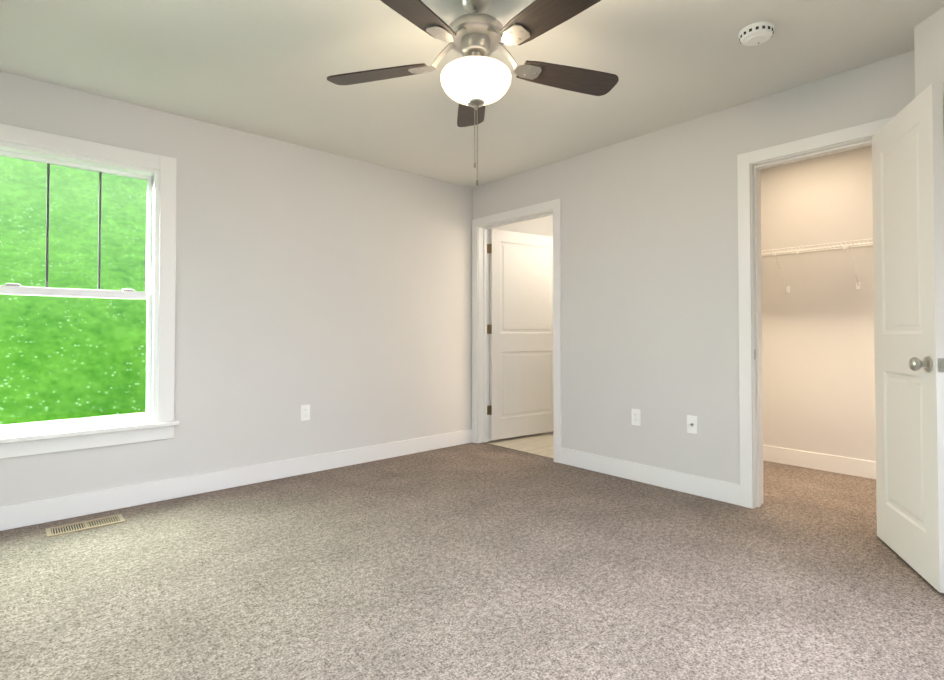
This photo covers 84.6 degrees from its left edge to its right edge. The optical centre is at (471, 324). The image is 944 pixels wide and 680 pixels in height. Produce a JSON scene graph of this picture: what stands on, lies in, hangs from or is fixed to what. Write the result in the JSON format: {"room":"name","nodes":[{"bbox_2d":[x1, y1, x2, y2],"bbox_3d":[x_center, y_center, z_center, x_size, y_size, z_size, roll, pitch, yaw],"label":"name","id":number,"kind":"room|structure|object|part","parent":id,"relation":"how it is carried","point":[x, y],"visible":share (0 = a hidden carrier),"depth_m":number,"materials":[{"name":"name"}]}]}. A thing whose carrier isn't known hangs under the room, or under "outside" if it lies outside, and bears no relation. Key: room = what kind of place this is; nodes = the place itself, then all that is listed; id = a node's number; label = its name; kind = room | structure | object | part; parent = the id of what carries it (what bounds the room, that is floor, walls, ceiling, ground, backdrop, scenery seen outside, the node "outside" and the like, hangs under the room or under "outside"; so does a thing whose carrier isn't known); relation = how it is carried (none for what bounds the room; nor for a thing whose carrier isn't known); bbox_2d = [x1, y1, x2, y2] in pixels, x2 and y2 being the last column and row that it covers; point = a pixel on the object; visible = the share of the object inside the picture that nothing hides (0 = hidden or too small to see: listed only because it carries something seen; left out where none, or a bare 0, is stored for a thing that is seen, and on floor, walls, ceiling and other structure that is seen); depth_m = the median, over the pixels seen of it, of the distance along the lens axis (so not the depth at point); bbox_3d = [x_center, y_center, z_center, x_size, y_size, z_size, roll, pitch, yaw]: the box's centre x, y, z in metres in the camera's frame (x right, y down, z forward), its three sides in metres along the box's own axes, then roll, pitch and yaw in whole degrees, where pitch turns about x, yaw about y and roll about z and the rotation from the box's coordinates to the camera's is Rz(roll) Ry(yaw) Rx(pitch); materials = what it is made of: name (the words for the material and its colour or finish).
{"room":"empty bedroom","nodes":[
{"label":"empty bedroom","id":0,"kind":"room"},
{"bbox_2d":[0,71,552,506],"bbox_3d":[-0.783,-0.102,4.385,6.840,2.440,0.150,1,-1,-42],"label":"wall","id":1,"kind":"structure","parent":0,"point":[334,291],"depth_m":3.77,"materials":[{"name":"paint"}]},
{"bbox_2d":[0,123,178,458],"bbox_3d":[-2.291,-0.173,2.990,1.050,1.776,0.180,1,-1,-42],"label":"window","id":2,"kind":"structure","parent":1,"relation":"in","point":[162,428],"depth_m":3.12,"materials":[{"name":"white paint"}]},
{"bbox_2d":[301,405,309,420],"bbox_3d":[-1.239,0.659,3.861,0.070,0.115,0.008,1,-1,-42],"label":"electrical outlet","id":3,"kind":"object","parent":1,"relation":"attached to","point":[305,412],"visible":1,"depth_m":3.86,"materials":[{"name":"white plastic"}]},
{"bbox_2d":[0,429,875,530],"bbox_3d":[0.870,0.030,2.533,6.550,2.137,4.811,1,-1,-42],"label":"baseboard","id":4,"kind":"structure","parent":1,"relation":"attached to","point":[40,511],"depth_m":3.57,"materials":[{"name":"white paint"}]},
{"bbox_2d":[489,229,553,439],"bbox_3d":[0.553,0.100,5.256,0.920,2.035,0.163,1,-1,-35],"label":"hall door","id":5,"kind":"structure","parent":1,"relation":"in","point":[521,334],"depth_m":5.19,"materials":[{"name":"white paint"}]},
{"bbox_2d":[0,442,943,679],"bbox_3d":[0.459,1.121,2.216,5.840,0.080,5.010,1,-1,-42],"label":"floor carpet","id":6,"kind":"object","parent":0,"point":[477,561],"visible":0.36,"depth_m":2.16,"materials":[{"name":"grey carpet"}]},
{"bbox_2d":[46,514,124,537],"bbox_3d":[-2.088,1.088,2.808,0.335,0.006,0.145,1,-1,-42],"label":"air vent register","id":7,"kind":"object","parent":6,"relation":"on","point":[81,526],"visible":1,"depth_m":2.80,"materials":[{"name":"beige metal"}]},
{"bbox_2d":[0,0,943,187],"bbox_3d":[0.833,-1.403,2.592,6.840,0.100,5.010,1,-1,-42],"label":"ceiling","id":8,"kind":"structure","parent":0,"point":[265,68],"depth_m":2.68,"materials":[{"name":"paint"}]},
{"bbox_2d":[327,0,618,185],"bbox_3d":[0.036,-0.964,2.080,1.283,0.796,1.247,1,-1,-42],"label":"ceiling fan","id":9,"kind":"object","parent":8,"relation":"hanging from","point":[475,79],"visible":1,"depth_m":2.06,"materials":[{"name":"brown wood"}]},
{"bbox_3d":[0.016,-0.982,2.118,0.290,0.145,0.290,1,-1,-42],"label":"lamp shade","id":10,"kind":"part","parent":9,"relation":"part of","materials":[{"name":"white glass"}]},
{"bbox_2d":[738,21,774,45],"bbox_3d":[1.314,-1.332,2.396,0.148,0.048,0.148,1,-1,-42],"label":"smoke detector","id":11,"kind":"object","parent":8,"relation":"attached to","point":[756,33],"visible":1,"depth_m":2.36,"materials":[{"name":"white plastic"}]},
{"bbox_2d":[485,431,553,457],"bbox_3d":[1.419,1.179,5.259,2.360,0.068,1.740,1,-1,-42],"label":"floor","id":12,"kind":"structure","parent":0,"point":[541,444],"depth_m":4.95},
{"bbox_2d":[473,50,914,483],"bbox_3d":[1.159,-0.112,3.798,0.140,2.440,3.310,1,-1,-42],"label":"wall","id":13,"kind":"structure","parent":0,"point":[649,285],"depth_m":3.52,"materials":[{"name":"paint"}]},
{"bbox_2d":[472,199,561,462],"bbox_3d":[0.419,0.057,4.626,0.174,2.130,1.065,1,-1,-42],"label":"door frame","id":14,"kind":"structure","parent":13,"relation":"attached to","point":[482,226],"depth_m":4.92,"materials":[{"name":"white paint"}]},
{"bbox_2d":[631,409,640,425],"bbox_3d":[1.160,0.659,3.672,0.008,0.115,0.070,1,-1,-42],"label":"electrical outlet","id":15,"kind":"object","parent":13,"relation":"attached to","point":[636,416],"visible":1,"depth_m":3.67,"materials":[{"name":"white plastic"}]},
{"bbox_2d":[687,415,697,433],"bbox_3d":[1.427,0.652,3.367,0.014,0.115,0.070,1,-1,-42],"label":"outlet","id":16,"kind":"object","parent":13,"relation":"attached to","point":[692,424],"visible":1,"depth_m":3.37,"materials":[{"name":"white plastic"}]},
{"bbox_2d":[737,116,894,508],"bbox_3d":[1.940,0.028,2.917,0.174,2.130,0.770,1,-1,-42],"label":"door frame","id":17,"kind":"structure","parent":13,"relation":"attached to","point":[751,165],"depth_m":3.11,"materials":[{"name":"white paint"}]},
{"bbox_2d":[760,145,875,461],"bbox_3d":[2.762,-0.109,3.952,0.120,2.440,1.890,1,-1,-42],"label":"wall","id":18,"kind":"structure","parent":0,"point":[818,365],"depth_m":3.96,"materials":[{"name":"paint"}]},
{"bbox_2d":[761,238,872,292],"bbox_3d":[2.555,-0.419,3.868,0.308,0.327,1.733,1,-1,-42],"label":"closet shelf","id":19,"kind":"object","parent":18,"relation":"attached to","point":[858,285],"visible":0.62,"depth_m":3.81,"materials":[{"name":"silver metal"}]},
{"bbox_2d":[914,7,943,132],"bbox_3d":[2.172,-0.152,1.454,1.744,2.440,1.539,1,-1,-42],"label":"wall","id":20,"kind":"structure","parent":0,"point":[929,47],"depth_m":2.29,"materials":[{"name":"paint"}]},
{"bbox_2d":[872,82,943,592],"bbox_3d":[1.972,0.051,2.357,0.163,2.035,0.626,0,-1,19],"label":"closet door","id":21,"kind":"structure","parent":20,"relation":"in","point":[908,194],"depth_m":2.27,"materials":[{"name":"white paint"}]},
{"label":"outside","id":22,"kind":"structure","parent":0,"visible":0},
{"bbox_2d":[0,156,146,424],"bbox_3d":[-5.508,-1.601,6.229,18.000,7.500,8.850,1,-1,-42],"label":"grass","id":23,"kind":"structure","parent":22,"point":[92,394],"depth_m":6.52,"materials":[{"name":"green plant"}]}
]}

